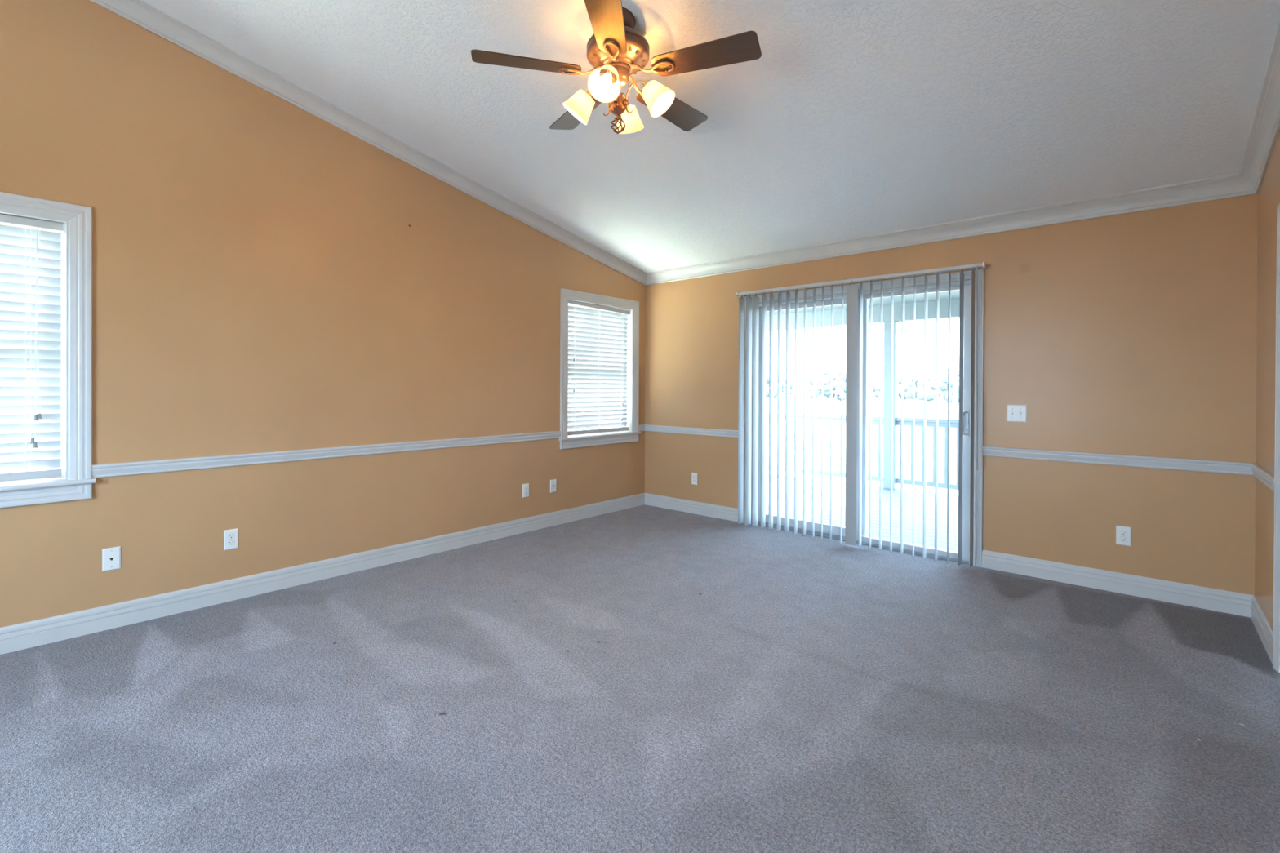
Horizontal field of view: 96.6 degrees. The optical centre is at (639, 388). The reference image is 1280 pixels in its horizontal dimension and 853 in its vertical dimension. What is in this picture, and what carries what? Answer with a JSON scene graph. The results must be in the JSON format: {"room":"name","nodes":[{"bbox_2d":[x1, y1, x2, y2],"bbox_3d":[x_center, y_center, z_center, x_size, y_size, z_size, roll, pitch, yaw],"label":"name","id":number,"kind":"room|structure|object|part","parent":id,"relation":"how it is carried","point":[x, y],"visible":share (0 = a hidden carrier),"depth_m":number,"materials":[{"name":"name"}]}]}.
{"room":"empty living room","nodes":[
{"label":"empty living room","id":0,"kind":"room"},
{"bbox_2d":[0,0,645,627],"bbox_3d":[-2.234,-0.630,3.656,0.150,3.953,6.750,0,0,41],"label":"wall","id":1,"kind":"structure","parent":0,"point":[268,277],"depth_m":3.46,"materials":[{"name":"orange paint"}]},
{"bbox_2d":[102,546,120,571],"bbox_3d":[-2.748,0.887,2.968,0.008,0.116,0.071,0,0,41],"label":"phone jack","id":2,"kind":"object","parent":1,"relation":"attached to","point":[111,557],"visible":1,"depth_m":2.97,"materials":[{"name":"white plastic"}]},
{"bbox_2d":[109,556,114,561],"bbox_3d":[-2.746,0.887,2.966,0.002,0.021,0.019,0,0,41],"label":"socket","id":3,"kind":"object","parent":2,"relation":"attached to","point":[111,558],"depth_m":2.97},
{"bbox_2d":[223,528,238,550],"bbox_3d":[-2.404,0.888,3.356,0.009,0.116,0.071,0,0,41],"label":"wall outlet","id":4,"kind":"object","parent":1,"relation":"attached to","point":[230,537],"visible":1,"depth_m":3.35,"materials":[{"name":"white plastic"}]},
{"bbox_2d":[227,539,235,545],"bbox_3d":[-2.402,0.907,3.354,0.003,0.031,0.038,0,0,41],"label":"receptacle","id":5,"kind":"object","parent":4,"relation":"attached to","point":[230,542],"depth_m":3.35,"materials":[{"name":"white plastic"}]},
{"bbox_2d":[227,533,235,538],"bbox_3d":[-2.402,0.868,3.354,0.003,0.031,0.038,0,0,41],"label":"receptacle","id":6,"kind":"object","parent":4,"relation":"attached to","point":[230,535],"depth_m":3.35,"materials":[{"name":"white plastic"}]},
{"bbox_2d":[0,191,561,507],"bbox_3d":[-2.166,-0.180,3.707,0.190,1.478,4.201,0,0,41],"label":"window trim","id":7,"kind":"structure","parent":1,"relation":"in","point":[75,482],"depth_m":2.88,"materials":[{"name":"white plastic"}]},
{"bbox_3d":[-3.241,-0.185,2.587,0.030,1.286,0.891,0,0,41],"label":"sash","id":8,"kind":"part","parent":7,"relation":"part of","materials":[{"name":"white plastic"}]},
{"bbox_2d":[0,213,66,482],"bbox_3d":[-3.188,-0.193,2.537,0.076,1.273,0.901,0,0,41],"label":"horizontal blind","id":9,"kind":"object","parent":7,"relation":"attached to","point":[30,249],"visible":1,"depth_m":2.78,"materials":[{"name":"white plastic"}]},
{"bbox_3d":[-2.983,-0.177,2.782,0.050,1.192,0.018,0,0,41],"label":"ladder cord","id":10,"kind":"part","parent":9,"relation":"part of","materials":[{"name":"white fabric"}]},
{"bbox_3d":[-3.196,0.423,2.544,0.052,0.040,0.863,0,0,41],"label":"rail","id":11,"kind":"part","parent":9,"relation":"part of","materials":[{"name":"white plastic"}]},
{"bbox_3d":[-2.941,-0.271,2.774,0.006,1.023,0.016,0,0,17],"label":"pull cord","id":12,"kind":"part","parent":9,"relation":"part of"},
{"bbox_3d":[-2.939,-0.260,2.778,0.005,1.045,0.010,0,0,-9],"label":"pull cord","id":13,"kind":"part","parent":9,"relation":"part of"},
{"bbox_3d":[-2.938,-0.326,2.780,0.002,0.913,0.009,0,0,-22],"label":"pull cord","id":14,"kind":"part","parent":9,"relation":"part of","materials":[{"name":"white fabric"}]},
{"bbox_3d":[-2.935,-0.330,2.784,0.008,0.906,0.010,0,0,41],"label":"pull cord","id":15,"kind":"part","parent":9,"relation":"part of","materials":[{"name":"white fabric"}]},
{"bbox_3d":[-3.177,0.469,2.530,0.140,0.022,1.099,0,0,41],"label":"sill","id":16,"kind":"part","parent":7,"relation":"part of","materials":[{"name":"white wood"}]},
{"bbox_2d":[0,493,644,654],"bbox_3d":[-2.129,1.186,3.665,0.016,0.123,6.600,0,0,41],"label":"baseboard","id":17,"kind":"structure","parent":1,"relation":"attached to","point":[26,635],"depth_m":3.46,"materials":[{"name":"white wood"}]},
{"bbox_2d":[90,0,646,285],"bbox_3d":[-2.093,-1.816,3.631,0.080,1.420,6.600,0,0,41],"label":"crown molding","id":18,"kind":"structure","parent":1,"relation":"attached to","point":[139,12],"depth_m":3.74,"materials":[{"name":"white wood"}]},
{"bbox_2d":[522,483,528,497],"bbox_3d":[-0.991,0.887,4.956,0.009,0.116,0.071,0,0,41],"label":"wall outlet","id":19,"kind":"object","parent":1,"relation":"attached to","point":[525,486],"visible":1,"depth_m":4.95,"materials":[{"name":"white plastic"}]},
{"bbox_2d":[550,479,556,493],"bbox_3d":[-0.784,0.886,5.185,0.016,0.116,0.071,0,0,41],"label":"cable jack","id":20,"kind":"object","parent":1,"relation":"attached to","point":[553,482],"visible":1,"depth_m":5.18,"materials":[{"name":"white plastic"}]},
{"bbox_2d":[559,288,644,448],"bbox_3d":[-0.385,-0.181,5.722,0.190,1.478,1.205,0,0,41],"label":"window","id":21,"kind":"structure","parent":1,"relation":"in","point":[632,434],"depth_m":5.69,"materials":[{"name":"white plastic"}]},
{"bbox_3d":[-0.469,-0.186,5.726,0.030,1.286,0.891,0,0,41],"label":"sash","id":22,"kind":"part","parent":21,"relation":"part of","materials":[{"name":"white plastic"}]},
{"bbox_2d":[567,300,630,435],"bbox_3d":[-0.415,-0.199,5.676,0.076,1.282,0.901,0,0,41],"label":"horizontal blind","id":23,"kind":"object","parent":21,"relation":"attached to","point":[597,335],"visible":0.84,"depth_m":5.66,"materials":[{"name":"white plastic"}]},
{"bbox_3d":[-0.633,-0.178,5.442,0.050,1.192,0.018,0,0,41],"label":"ladder cord","id":24,"kind":"part","parent":23,"relation":"part of","materials":[{"name":"white fabric"}]},
{"bbox_3d":[-0.423,0.422,5.683,0.052,0.040,0.863,0,0,41],"label":"rail","id":25,"kind":"part","parent":23,"relation":"part of","materials":[{"name":"white plastic"}]},
{"bbox_3d":[-0.421,-0.178,5.681,0.050,1.192,0.018,0,0,41],"label":"ladder cord","id":26,"kind":"part","parent":23,"relation":"part of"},
{"bbox_3d":[-0.210,-0.178,5.921,0.050,1.192,0.018,0,0,41],"label":"ladder cord","id":27,"kind":"part","parent":23,"relation":"part of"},
{"bbox_3d":[-0.174,-0.317,5.909,0.002,0.934,0.009,0,0,-22],"label":"pull cord","id":28,"kind":"part","parent":23,"relation":"part of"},
{"bbox_3d":[-0.404,0.468,5.669,0.140,0.022,1.099,0,0,41],"label":"sill","id":29,"kind":"part","parent":21,"relation":"part of","materials":[{"name":"white wood"}]},
{"bbox_2d":[0,504,1279,852],"bbox_3d":[-0.453,1.320,2.184,4.790,0.120,6.900,0,0,41],"label":"floor","id":30,"kind":"structure","parent":0,"point":[644,678],"depth_m":2.23,"materials":[{"name":"grey carpet"}]},
{"bbox_2d":[140,0,1279,272],"bbox_3d":[-0.440,-1.950,2.171,4.790,1.586,6.900,0,0,41],"label":"ceiling","id":31,"kind":"structure","parent":0,"point":[853,118],"depth_m":3.09,"materials":[{"name":"white paint"}]},
{"bbox_2d":[471,0,761,133],"bbox_3d":[-0.077,-1.472,2.712,1.288,0.550,1.237,0,0,41],"label":"ceiling fan","id":32,"kind":"object","parent":31,"relation":"hanging from","point":[616,50],"visible":1,"depth_m":2.58,"materials":[{"name":"brown wood"}]},
{"bbox_3d":[-0.509,-1.470,2.579,0.485,0.038,0.155,0,0,-14],"label":"blade","id":33,"kind":"part","parent":32,"relation":"part of","materials":[{"name":"brown wood"}]},
{"bbox_3d":[-0.323,-1.472,3.033,0.155,0.038,0.485,0,0,-32],"label":"blade","id":34,"kind":"part","parent":32,"relation":"part of","materials":[{"name":"brown wood"}]},
{"bbox_3d":[-0.292,-1.343,2.725,0.155,0.153,0.147,0,0,14],"label":"lamp shade","id":35,"kind":"part","parent":32,"relation":"part of","materials":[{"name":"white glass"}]},
{"bbox_3d":[-0.197,-1.359,2.702,0.142,0.148,0.029,0,0,14],"label":"lamp arm","id":36,"kind":"part","parent":32,"relation":"part of","materials":[{"name":"brown metal"}]},
{"bbox_3d":[-0.150,-1.341,2.490,0.147,0.153,0.155,0,0,14],"label":"lamp shade","id":37,"kind":"part","parent":32,"relation":"part of","materials":[{"name":"white glass"}]},
{"bbox_3d":[-0.134,-1.468,2.262,0.155,0.038,0.485,0,0,4],"label":"blade","id":38,"kind":"part","parent":32,"relation":"part of","materials":[{"name":"brown wood"}]},
{"bbox_3d":[-0.146,-1.360,2.509,0.050,0.073,0.068,0,0,14],"label":"bulb","id":39,"kind":"part","parent":32,"relation":"part of","materials":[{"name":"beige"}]},
{"bbox_3d":[-0.127,-1.359,2.585,0.029,0.148,0.142,0,0,14],"label":"lamp arm","id":40,"kind":"part","parent":32,"relation":"part of","materials":[{"name":"brown metal"}]},
{"bbox_3d":[-0.081,-1.359,2.772,0.029,0.148,0.142,0,0,14],"label":"lamp arm","id":41,"kind":"part","parent":32,"relation":"part of","materials":[{"name":"brown metal"}]},
{"bbox_3d":[-0.057,-1.342,2.867,0.147,0.153,0.155,0,0,14],"label":"lamp shade","id":42,"kind":"part","parent":32,"relation":"part of","materials":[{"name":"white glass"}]},
{"bbox_3d":[-0.010,-1.358,2.656,0.142,0.148,0.029,0,0,14],"label":"lamp arm","id":43,"kind":"part","parent":32,"relation":"part of","materials":[{"name":"brown metal"}]},
{"bbox_3d":[0.085,-1.341,2.632,0.155,0.153,0.147,0,0,14],"label":"lamp shade","id":44,"kind":"part","parent":32,"relation":"part of","materials":[{"name":"white glass"}]},
{"bbox_3d":[0.067,-1.360,2.637,0.068,0.073,0.050,0,0,14],"label":"bulb","id":45,"kind":"part","parent":32,"relation":"part of","materials":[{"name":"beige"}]},
{"bbox_3d":[0.167,-1.469,2.997,0.155,0.038,0.485,0,0,40],"label":"blade","id":46,"kind":"part","parent":32,"relation":"part of","materials":[{"name":"brown wood"}]},
{"bbox_3d":[0.283,-1.467,2.520,0.485,0.038,0.155,0,0,22],"label":"blade","id":47,"kind":"part","parent":32,"relation":"part of","materials":[{"name":"brown wood"}]},
{"bbox_2d":[644,193,1257,595],"bbox_3d":[1.819,0.060,4.746,4.790,2.598,0.250,0,0,41],"label":"wall","id":48,"kind":"structure","parent":0,"point":[1132,333],"depth_m":3.64,"materials":[{"name":"orange paint"}]},
{"bbox_2d":[644,493,737,521],"bbox_3d":[0.503,1.188,5.732,1.225,0.123,0.016,0,0,41],"label":"baseboard","id":49,"kind":"structure","parent":48,"relation":"attached to","point":[716,511],"depth_m":5.70,"materials":[{"name":"white wood"}]},
{"bbox_2d":[644,424,737,437],"bbox_3d":[0.504,0.426,5.726,1.225,0.069,0.022,0,0,41],"label":"chair rail","id":50,"kind":"object","parent":48,"relation":"attached to","point":[685,430],"visible":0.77,"depth_m":5.70,"materials":[{"name":"white wood"}]},
{"bbox_2d":[691,472,697,484],"bbox_3d":[0.542,0.902,5.702,0.071,0.116,0.009,0,0,41],"label":"wall outlet","id":51,"kind":"object","parent":48,"relation":"attached to","point":[694,476],"visible":1,"depth_m":5.70,"materials":[{"name":"white plastic"}]},
{"bbox_2d":[736,262,985,568],"bbox_3d":[1.656,0.184,4.632,1.986,2.124,0.137,0,0,41],"label":"vertical blind","id":52,"kind":"object","parent":48,"relation":"attached to","point":[851,289],"visible":1,"depth_m":4.59,"materials":[{"name":"white plastic"}]},
{"bbox_2d":[742,269,984,567],"bbox_3d":[1.745,0.206,4.733,1.947,2.107,0.169,0,0,41],"label":"door","id":53,"kind":"structure","parent":48,"relation":"in","point":[944,277],"depth_m":4.34,"materials":[{"name":"white plastic"}]},
{"bbox_3d":[1.486,0.241,5.014,1.003,2.011,0.036,0,0,41],"label":"fixed panel","id":54,"kind":"part","parent":53,"relation":"part of","materials":[{"name":"glass"}]},
{"bbox_3d":[2.088,0.246,4.422,0.853,2.011,0.036,0,0,41],"label":"sliding panel","id":55,"kind":"part","parent":53,"relation":"part of","materials":[{"name":"glass"}]},
{"bbox_3d":[2.355,0.251,4.131,0.058,0.190,0.023,0,0,-25],"label":"handle","id":56,"kind":"part","parent":53,"relation":"part of","materials":[{"name":"white plastic"}]},
{"bbox_2d":[645,173,1255,285],"bbox_3d":[1.715,-1.149,4.617,4.490,0.111,0.080,0,0,41],"label":"crown molding","id":57,"kind":"structure","parent":48,"relation":"attached to","point":[1232,185],"depth_m":3.96,"materials":[{"name":"white wood"}]},
{"bbox_2d":[1006,404,1026,422],"bbox_3d":[2.574,0.171,3.902,0.116,0.116,0.016,0,0,41],"label":"light switch","id":58,"kind":"object","parent":48,"relation":"attached to","point":[1015,413],"visible":1,"depth_m":3.90,"materials":[{"name":"white plastic"}]},
{"bbox_2d":[982,549,1253,617],"bbox_3d":[2.915,1.207,3.601,1.318,0.123,0.016,0,0,41],"label":"baseboard","id":59,"kind":"structure","parent":48,"relation":"attached to","point":[1199,597],"depth_m":3.52,"materials":[{"name":"white wood"}]},
{"bbox_2d":[982,445,1253,475],"bbox_3d":[2.917,0.445,3.595,1.318,0.069,0.022,0,0,41],"label":"chair rail","id":60,"kind":"object","parent":48,"relation":"attached to","point":[1176,464],"visible":0.96,"depth_m":3.52,"materials":[{"name":"white wood"}]},
{"bbox_2d":[1115,525,1131,546],"bbox_3d":[2.995,0.914,3.535,0.071,0.116,0.009,0,0,41],"label":"wall outlet","id":61,"kind":"object","parent":48,"relation":"attached to","point":[1123,534],"visible":1,"depth_m":3.53,"materials":[{"name":"white plastic"}]},
{"bbox_2d":[1119,536,1127,542],"bbox_3d":[2.993,0.933,3.533,0.038,0.031,0.003,0,0,41],"label":"receptacle","id":62,"kind":"object","parent":61,"relation":"attached to","point":[1122,539],"depth_m":3.53,"materials":[{"name":"white plastic"}]},
{"bbox_2d":[1120,530,1127,535],"bbox_3d":[2.993,0.894,3.532,0.038,0.031,0.003,0,0,41],"label":"receptacle","id":63,"kind":"object","parent":61,"relation":"attached to","point":[1122,532],"depth_m":3.53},
{"bbox_2d":[1254,128,1279,630],"bbox_3d":[1.244,-0.603,0.584,0.150,3.953,6.750,0,0,41],"label":"wall","id":64,"kind":"structure","parent":0,"point":[1268,194],"depth_m":2.90,"materials":[{"name":"orange paint"}]},
{"bbox_2d":[1239,17,1279,193],"bbox_3d":[1.212,-1.790,0.712,0.080,1.420,6.600,0,0,41],"label":"crown molding","id":65,"kind":"structure","parent":64,"relation":"attached to","point":[1265,126],"depth_m":2.73,"materials":[{"name":"white wood"}]},
{"bbox_2d":[1250,595,1273,664],"bbox_3d":[3.155,1.211,2.889,0.016,0.123,0.767,0,0,41],"label":"baseboard","id":66,"kind":"structure","parent":64,"relation":"attached to","point":[1264,628],"depth_m":2.87,"materials":[{"name":"white wood"}]},
{"bbox_2d":[1250,462,1274,491],"bbox_3d":[3.155,0.449,2.887,0.022,0.069,0.767,0,0,41],"label":"chair rail","id":67,"kind":"object","parent":64,"relation":"attached to","point":[1263,475],"visible":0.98,"depth_m":2.86,"materials":[{"name":"white wood"}]},
{"bbox_2d":[1272,203,1279,672],"bbox_3d":[2.614,0.222,2.229,0.105,2.103,0.936,0,0,41],"label":"door","id":68,"kind":"structure","parent":64,"relation":"in","point":[1276,635],"depth_m":2.58,"materials":[{"name":"white wood"}]},
{"label":"outside","id":69,"kind":"structure","parent":0,"visible":0},
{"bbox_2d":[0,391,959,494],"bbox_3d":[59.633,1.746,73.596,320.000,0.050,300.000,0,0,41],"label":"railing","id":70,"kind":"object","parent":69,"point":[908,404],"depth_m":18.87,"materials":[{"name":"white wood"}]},
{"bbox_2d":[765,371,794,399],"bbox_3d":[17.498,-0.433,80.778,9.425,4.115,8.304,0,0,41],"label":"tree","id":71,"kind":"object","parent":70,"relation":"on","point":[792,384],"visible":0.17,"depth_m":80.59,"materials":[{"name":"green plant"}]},
{"bbox_2d":[800,368,869,398],"bbox_3d":[31.147,-0.756,90.827,10.656,4.771,10.011,0,0,41],"label":"tree","id":72,"kind":"object","parent":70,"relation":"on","point":[827,371],"visible":0.2,"depth_m":90.56,"materials":[{"name":"green plant"}]},
{"bbox_2d":[808,369,883,400],"bbox_3d":[25.982,-0.398,72.102,8.847,4.007,7.047,0,0,19],"label":"tree","id":73,"kind":"object","parent":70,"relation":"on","point":[837,388],"visible":0.64,"depth_m":70.95,"materials":[{"name":"green plant"}]},
{"bbox_2d":[872,370,932,399],"bbox_3d":[37.671,-0.472,81.959,7.403,4.365,8.168,0,0,41],"label":"tree","id":74,"kind":"object","parent":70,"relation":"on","point":[919,382],"visible":0.39,"depth_m":81.16,"materials":[{"name":"green plant"}]},
{"bbox_2d":[904,368,959,403],"bbox_3d":[34.787,-0.281,64.468,9.150,4.125,8.564,0,0,13],"label":"tree","id":75,"kind":"object","parent":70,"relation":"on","point":[943,385],"visible":0.56,"depth_m":64.08,"materials":[{"name":"green plant"}]},
{"bbox_2d":[953,377,959,397],"bbox_3d":[48.336,-0.712,77.969,10.760,4.786,10.108,0,0,41],"label":"tree","id":76,"kind":"object","parent":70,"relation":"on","point":[956,393],"visible":0.03,"depth_m":80.91,"materials":[{"name":"green plant"}]},
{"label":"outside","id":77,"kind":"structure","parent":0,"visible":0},
{"bbox_2d":[766,290,959,330],"bbox_3d":[3.472,-1.010,5.655,7.250,0.295,3.498,0,0,41],"label":"ceiling","id":78,"kind":"structure","parent":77,"point":[955,295],"depth_m":7.35,"materials":[{"name":"paint"}]},
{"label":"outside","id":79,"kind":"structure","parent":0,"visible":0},
{"bbox_2d":[765,472,958,552],"bbox_3d":[3.329,1.325,5.514,7.250,0.025,3.096,0,0,41],"label":"deck","id":80,"kind":"object","parent":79,"point":[836,485],"visible":0.02,"depth_m":6.18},
{"bbox_2d":[883,320,898,489],"bbox_3d":[3.278,0.217,7.456,0.144,2.175,0.144,0,0,41],"label":"porch post","id":81,"kind":"object","parent":80,"relation":"on","point":[887,325],"visible":0.96,"depth_m":7.41,"materials":[{"name":"paint"}]},
{"bbox_2d":[765,412,883,481],"bbox_3d":[2.490,0.793,8.150,1.951,0.850,0.090,0,0,41],"label":"porch railing","id":82,"kind":"object","parent":81,"relation":"attached to","point":[836,418],"visible":0.33,"depth_m":8.08,"materials":[{"name":"paint"}]},
{"bbox_3d":[2.491,0.418,8.149,1.951,0.100,0.090,0,0,41],"label":"rail","id":83,"kind":"part","parent":82,"relation":"part of","materials":[{"name":"paint"}]},
{"bbox_3d":[2.488,1.188,8.152,1.951,0.060,0.050,0,0,41],"label":"rail","id":84,"kind":"part","parent":82,"relation":"part of","materials":[{"name":"paint"}]},
{"bbox_2d":[895,417,963,489],"bbox_3d":[4.063,0.805,6.760,1.961,0.850,0.090,0,0,41],"label":"porch railing","id":85,"kind":"object","parent":81,"relation":"attached to","point":[907,421],"visible":0.3,"depth_m":7.10,"materials":[{"name":"paint"}]},
{"bbox_3d":[4.065,0.431,6.759,1.961,0.100,0.090,0,0,41],"label":"rail","id":86,"kind":"part","parent":85,"relation":"part of","materials":[{"name":"paint"}]},
{"bbox_3d":[4.062,1.200,6.762,1.961,0.060,0.050,0,0,41],"label":"rail","id":87,"kind":"part","parent":85,"relation":"part of","materials":[{"name":"paint"}]}
]}

